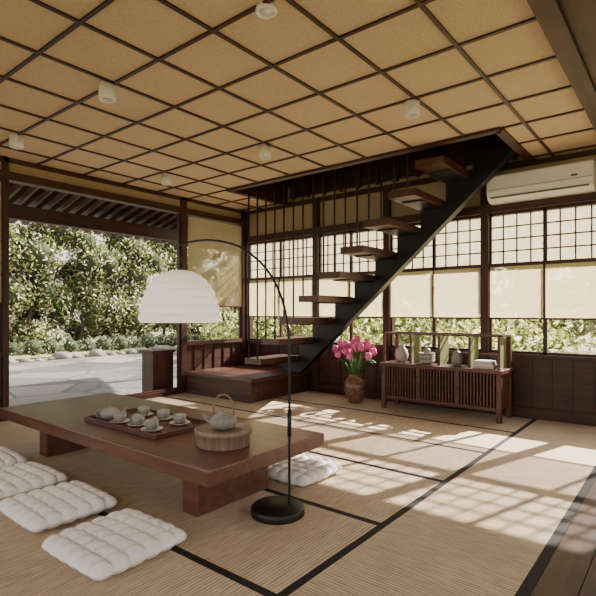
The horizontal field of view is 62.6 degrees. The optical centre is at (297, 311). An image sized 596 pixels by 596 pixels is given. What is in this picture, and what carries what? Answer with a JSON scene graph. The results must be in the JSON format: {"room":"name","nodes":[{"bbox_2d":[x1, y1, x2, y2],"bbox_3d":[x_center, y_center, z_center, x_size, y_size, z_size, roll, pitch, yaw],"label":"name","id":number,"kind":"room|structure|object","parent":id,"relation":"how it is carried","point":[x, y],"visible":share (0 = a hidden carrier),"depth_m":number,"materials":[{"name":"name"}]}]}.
{"room":"japanese tea room","nodes":[
{"label":"japanese tea room","id":0,"kind":"room"},
{"bbox_2d":[0,155,246,421],"bbox_3d":[-3.408,-0.205,5.224,0.130,3.010,8.100,0,0,39],"label":"wall","id":1,"kind":"structure","parent":0,"point":[213,353],"depth_m":6.60,"materials":[{"name":"brown wood"}]},
{"bbox_2d":[0,179,241,351],"bbox_3d":[-3.420,-0.510,5.209,0.070,1.900,7.860,0,0,39],"label":"window","id":2,"kind":"structure","parent":1,"relation":"in","point":[238,271],"depth_m":7.85,"materials":[{"name":"brown wood"}]},
{"bbox_2d":[125,213,182,398],"bbox_3d":[-2.487,-0.080,6.383,0.180,2.760,2.320,0,0,39],"label":"trim","id":3,"kind":"structure","parent":1,"relation":"attached to","point":[176,390],"depth_m":7.25,"materials":[{"name":"brown wood"}]},
{"bbox_2d":[0,0,595,210],"bbox_3d":[-0.399,-1.835,2.817,7.817,0.350,8.100,0,0,39],"label":"ceiling","id":4,"kind":"structure","parent":0,"point":[201,85],"depth_m":3.67,"materials":[{"name":"brown wood"}]},
{"bbox_2d":[9,133,23,149],"bbox_3d":[-2.724,-1.650,4.742,0.124,0.120,0.124,0,0,39],"label":"ceiling spotlight","id":5,"kind":"object","parent":4,"relation":"attached to","point":[16,141],"depth_m":4.69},
{"bbox_2d":[98,81,115,103],"bbox_3d":[-1.433,-1.650,3.683,0.124,0.120,0.124,0,0,39],"label":"ceiling spotlight","id":6,"kind":"object","parent":4,"relation":"attached to","point":[106,91],"depth_m":3.64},
{"bbox_2d":[162,174,171,185],"bbox_3d":[-1.639,-1.650,6.114,0.124,0.120,0.124,0,0,39],"label":"ceiling spotlight","id":7,"kind":"object","parent":4,"relation":"attached to","point":[166,178],"depth_m":6.06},
{"bbox_2d":[259,145,270,159],"bbox_3d":[-0.343,-1.650,5.077,0.124,0.120,0.124,0,0,39],"label":"ceiling spotlight","id":8,"kind":"object","parent":4,"relation":"attached to","point":[264,150],"depth_m":5.03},
{"bbox_2d":[255,1,276,18],"bbox_3d":[-0.178,-1.695,2.755,0.124,0.030,0.124,0,0,39],"label":"ceiling spotlight","id":9,"kind":"object","parent":4,"relation":"attached to","point":[263,10],"depth_m":2.74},
{"bbox_2d":[404,99,419,118],"bbox_3d":[0.925,-1.650,3.973,0.124,0.120,0.124,0,0,39],"label":"ceiling spotlight","id":10,"kind":"object","parent":4,"relation":"attached to","point":[411,107],"depth_m":3.93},
{"bbox_2d":[0,391,595,595],"bbox_3d":[-0.374,1.260,2.797,7.880,0.121,8.100,0,0,39],"label":"floor","id":11,"kind":"structure","parent":0,"point":[423,500],"depth_m":2.88,"materials":[{"name":"woven straw tatami"},{"name":"black fabric edging"},{"name":"wood"}]},
{"bbox_2d":[0,446,27,468],"bbox_3d":[-2.447,1.149,3.777,0.555,0.098,0.536,0,0,39],"label":"floor cushion","id":12,"kind":"object","parent":11,"relation":"on","point":[8,457],"visible":0.88,"depth_m":3.77,"materials":[{"name":"white fabric"}]},
{"bbox_2d":[0,461,67,500],"bbox_3d":[-1.945,1.149,3.363,0.555,0.098,0.536,0,0,39],"label":"floor cushion","id":13,"kind":"object","parent":11,"relation":"on","point":[19,478],"visible":0.94,"depth_m":3.31,"materials":[{"name":"white fabric"}]},
{"bbox_2d":[0,480,117,532],"bbox_3d":[-1.444,1.149,2.949,0.550,0.098,0.531,0,0,39],"label":"floor cushion","id":14,"kind":"object","parent":11,"relation":"on","point":[38,510],"visible":1,"depth_m":2.85,"materials":[{"name":"white fabric"}]},
{"bbox_2d":[41,508,186,580],"bbox_3d":[-0.923,1.149,2.480,0.556,0.098,0.546,0,0,39],"label":"floor cushion","id":15,"kind":"object","parent":11,"relation":"on","point":[103,547],"visible":1,"depth_m":2.38,"materials":[{"name":"white fabric"}]},
{"bbox_2d":[0,393,323,516],"bbox_3d":[-1.221,1.020,3.852,2.760,0.360,1.050,0,0,39],"label":"table","id":16,"kind":"object","parent":11,"relation":"on","point":[212,480],"visible":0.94,"depth_m":3.21,"materials":[{"name":"brown wood"}]},
{"bbox_2d":[84,407,207,439],"bbox_3d":[-1.135,0.822,3.687,0.920,0.034,0.500,0,0,39],"label":"serving tray","id":17,"kind":"object","parent":16,"relation":"on","point":[168,430],"visible":0.49,"depth_m":3.54,"materials":[{"name":"brown wood"}]},
{"bbox_2d":[95,405,126,419],"bbox_3d":[-1.446,0.771,3.791,0.156,0.110,0.187,0,0,39],"label":"teapot","id":18,"kind":"object","parent":17,"relation":"on","point":[106,413],"visible":0.91,"depth_m":3.74,"materials":[{"name":"beige ceramic"}]},
{"bbox_2d":[109,412,130,423],"bbox_3d":[-1.332,0.790,3.666,0.152,0.072,0.152,0,0,39],"label":"teacup","id":19,"kind":"object","parent":17,"relation":"on","point":[119,417],"visible":1,"depth_m":3.63,"materials":[{"name":"white ceramic"}]},
{"bbox_2d":[127,414,144,426],"bbox_3d":[-1.165,0.790,3.570,0.152,0.072,0.152,0,0,39],"label":"teacup","id":20,"kind":"object","parent":17,"relation":"on","point":[137,419],"visible":0.94,"depth_m":3.54,"materials":[{"name":"white ceramic"}]},
{"bbox_2d":[134,405,152,415],"bbox_3d":[-1.230,0.790,3.905,0.152,0.072,0.152,0,0,39],"label":"teacup","id":21,"kind":"object","parent":17,"relation":"on","point":[145,409],"visible":0.83,"depth_m":3.87,"materials":[{"name":"white ceramic"}]},
{"bbox_2d":[140,419,162,431],"bbox_3d":[-1.019,0.790,3.416,0.152,0.072,0.152,0,0,39],"label":"teacup","id":22,"kind":"object","parent":17,"relation":"on","point":[151,425],"visible":0.99,"depth_m":3.38,"materials":[{"name":"white ceramic"}]},
{"bbox_2d":[153,409,172,419],"bbox_3d":[-1.038,0.790,3.776,0.152,0.072,0.152,0,0,39],"label":"teacup","id":23,"kind":"object","parent":17,"relation":"on","point":[162,414],"visible":0.98,"depth_m":3.75,"materials":[{"name":"white ceramic"}]},
{"bbox_2d":[169,413,189,425],"bbox_3d":[-0.869,0.790,3.603,0.152,0.072,0.152,0,0,39],"label":"teacup","id":24,"kind":"object","parent":17,"relation":"on","point":[179,418],"visible":1,"depth_m":3.57,"materials":[{"name":"white ceramic"}]},
{"bbox_2d":[194,422,251,451],"bbox_3d":[-0.473,0.785,3.106,0.360,0.108,0.360,0,0,39],"label":"wooden box","id":25,"kind":"object","parent":16,"relation":"on","point":[209,438],"visible":0.79,"depth_m":2.98,"materials":[{"name":"brown wood"}]},
{"bbox_2d":[202,394,236,429],"bbox_3d":[-0.486,0.629,3.117,0.201,0.220,0.168,0,0,39],"label":"kettle","id":26,"kind":"object","parent":25,"relation":"on","point":[223,420],"visible":1,"depth_m":3.06,"materials":[{"name":"beige ceramic"}]},
{"bbox_2d":[138,239,304,524],"bbox_3d":[-0.525,0.346,3.302,1.437,1.705,0.584,0,0,39],"label":"arc floor lamp","id":27,"kind":"object","parent":11,"relation":"on","point":[174,296],"visible":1,"depth_m":3.31,"materials":[{"name":"black metal"}]},
{"bbox_2d":[185,364,310,402],"bbox_3d":[-0.743,1.040,7.341,1.375,0.320,1.295,0,0,39],"label":"wooden platform","id":28,"kind":"object","parent":11,"relation":"on","point":[247,383],"visible":0.97,"depth_m":6.93,"materials":[{"name":"brown wood"}]},
{"bbox_2d":[245,146,515,372],"bbox_3d":[0.773,-0.541,6.080,3.508,2.838,0.860,0,0,39],"label":"staircase","id":29,"kind":"structure","parent":28,"relation":"on","point":[462,185],"depth_m":6.01,"materials":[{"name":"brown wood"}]},
{"bbox_2d":[268,453,341,486],"bbox_3d":[-0.004,1.149,3.628,0.520,0.098,0.500,0,0,39],"label":"floor cushion","id":30,"kind":"object","parent":11,"relation":"on","point":[306,469],"visible":0.77,"depth_m":3.49,"materials":[{"name":"white fabric"}]},
{"bbox_2d":[332,336,376,402],"bbox_3d":[0.768,0.757,6.502,0.638,0.886,0.528,0,0,39],"label":"tulip vase","id":31,"kind":"object","parent":11,"relation":"on","point":[355,386],"visible":1,"depth_m":6.42,"materials":[{"name":"ceramic"}]},
{"bbox_2d":[379,331,513,423],"bbox_3d":[1.734,0.728,5.848,1.480,0.945,0.440,0,0,39],"label":"sideboard","id":32,"kind":"object","parent":11,"relation":"on","point":[443,383],"visible":0.99,"depth_m":5.65,"materials":[{"name":"brown wood"}]},
{"bbox_2d":[395,344,407,361],"bbox_3d":[1.311,0.519,6.200,0.170,0.220,0.170,0,0,39],"label":"ceramic vase","id":33,"kind":"object","parent":32,"relation":"on","point":[401,354],"visible":1,"depth_m":6.14,"materials":[{"name":"beige ceramic"}]},
{"bbox_2d":[418,347,434,363],"bbox_3d":[1.566,0.529,5.958,0.200,0.199,0.200,0,0,39],"label":"stacked bowls","id":34,"kind":"object","parent":32,"relation":"on","point":[425,357],"visible":1,"depth_m":5.89,"materials":[{"name":"white ceramic"}]},
{"bbox_2d":[451,348,462,365],"bbox_3d":[1.861,0.524,5.734,0.130,0.210,0.130,0,0,39],"label":"ceramic jar","id":35,"kind":"object","parent":32,"relation":"on","point":[456,358],"visible":1,"depth_m":5.69,"materials":[{"name":"grey ceramic"}]},
{"bbox_2d":[472,359,496,368],"bbox_3d":[2.103,0.586,5.500,0.230,0.087,0.168,0,0,39],"label":"stacked books","id":36,"kind":"object","parent":32,"relation":"on","point":[482,364],"visible":0.94,"depth_m":5.44,"materials":[{"name":"white paper"}]},
{"bbox_2d":[245,134,595,426],"bbox_3d":[2.162,-1.050,5.967,7.880,4.700,0.180,0,0,39],"label":"wall","id":37,"kind":"structure","parent":0,"point":[562,389],"depth_m":6.35,"materials":[{"name":"brown wood"}]},
{"bbox_2d":[250,236,311,340],"bbox_3d":[-0.285,-0.345,7.903,1.390,1.650,0.085,0,0,39],"label":"window","id":38,"kind":"structure","parent":37,"relation":"in","point":[279,279],"depth_m":7.89,"materials":[{"name":"brown wood"}]},
{"bbox_2d":[319,229,382,346],"bbox_3d":[0.762,-0.345,7.066,1.110,1.650,0.085,0,0,39],"label":"window","id":39,"kind":"structure","parent":37,"relation":"in","point":[380,298],"depth_m":7.10,"materials":[{"name":"brown wood"}]},
{"bbox_2d":[391,215,479,351],"bbox_3d":[1.742,-0.345,6.281,1.220,1.650,0.085,0,0,39],"label":"window","id":40,"kind":"structure","parent":37,"relation":"in","point":[469,308],"depth_m":6.22,"materials":[{"name":"brown wood"}]},
{"bbox_2d":[295,201,595,357],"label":"window","id":41,"kind":"structure","parent":37,"relation":"in","point":[501,305],"depth_m":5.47,"materials":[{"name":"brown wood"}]},
{"bbox_2d":[487,159,595,204],"bbox_3d":[2.624,-1.400,5.335,1.050,0.300,0.220,0,0,39],"label":"air conditioner","id":42,"kind":"object","parent":37,"relation":"attached to","point":[579,177],"visible":0.98,"depth_m":5.23,"materials":[{"name":"white plastic"}]},
{"label":"outside","id":43,"kind":"structure","parent":0,"visible":0},
{"bbox_2d":[9,326,595,362],"bbox_3d":[2.344,1.530,10.932,70.000,0.340,70.000,0,0,39],"label":"ground","id":44,"kind":"structure","parent":43,"point":[16,357],"depth_m":17.77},
{"bbox_2d":[1,351,176,421],"bbox_3d":[-5.242,1.365,9.318,7.770,0.070,24.000,0,0,39],"label":"stone terrace","id":45,"kind":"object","parent":44,"relation":"on","point":[48,380],"visible":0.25,"depth_m":9.95,"materials":[{"name":"grey stone"}]},
{"bbox_2d":[139,348,175,391],"bbox_3d":[-2.097,0.945,7.307,0.335,0.770,0.410,0,0,39],"label":"wooden pedestal","id":46,"kind":"object","parent":45,"relation":"on","point":[157,364],"visible":0.8,"depth_m":7.20,"materials":[{"name":"brown wood"}]},
{"bbox_2d":[9,182,305,336],"bbox_3d":[-3.239,-0.360,7.395,2.300,3.420,10.700,0,0,39],"label":"roof eaves","id":47,"kind":"object","parent":45,"relation":"on","point":[27,204],"visible":0.27,"depth_m":7.81,"materials":[{"name":"brown wood"}]},
{"bbox_2d":[9,345,176,362],"bbox_3d":[-4.609,1.241,16.828,0.640,0.238,14.289,0,0,39],"label":"rocks","id":48,"kind":"object","parent":44,"relation":"on","point":[95,352],"visible":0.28,"depth_m":14.62},
{"bbox_2d":[9,329,285,355],"bbox_3d":[-5.098,0.983,17.375,1.061,0.603,14.449,0,0,39],"label":"shrub","id":49,"kind":"object","parent":44,"relation":"on","point":[33,347],"visible":0.59,"depth_m":15.73,"materials":[{"name":"green plant"}]},
{"bbox_2d":[9,221,330,353],"bbox_3d":[-4.770,-2.076,21.642,3.768,7.169,27.533,0,0,39],"label":"trees","id":50,"kind":"object","parent":44,"relation":"on","point":[103,305],"visible":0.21,"depth_m":17.16,"materials":[{"name":"green plant"}]},
{"bbox_2d":[190,298,595,353],"bbox_3d":[3.196,0.460,9.639,15.583,1.683,3.483,0,0,39],"label":"bush","id":51,"kind":"object","parent":44,"relation":"on","point":[360,322],"visible":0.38,"depth_m":9.85,"materials":[{"name":"green plant"}]}
]}

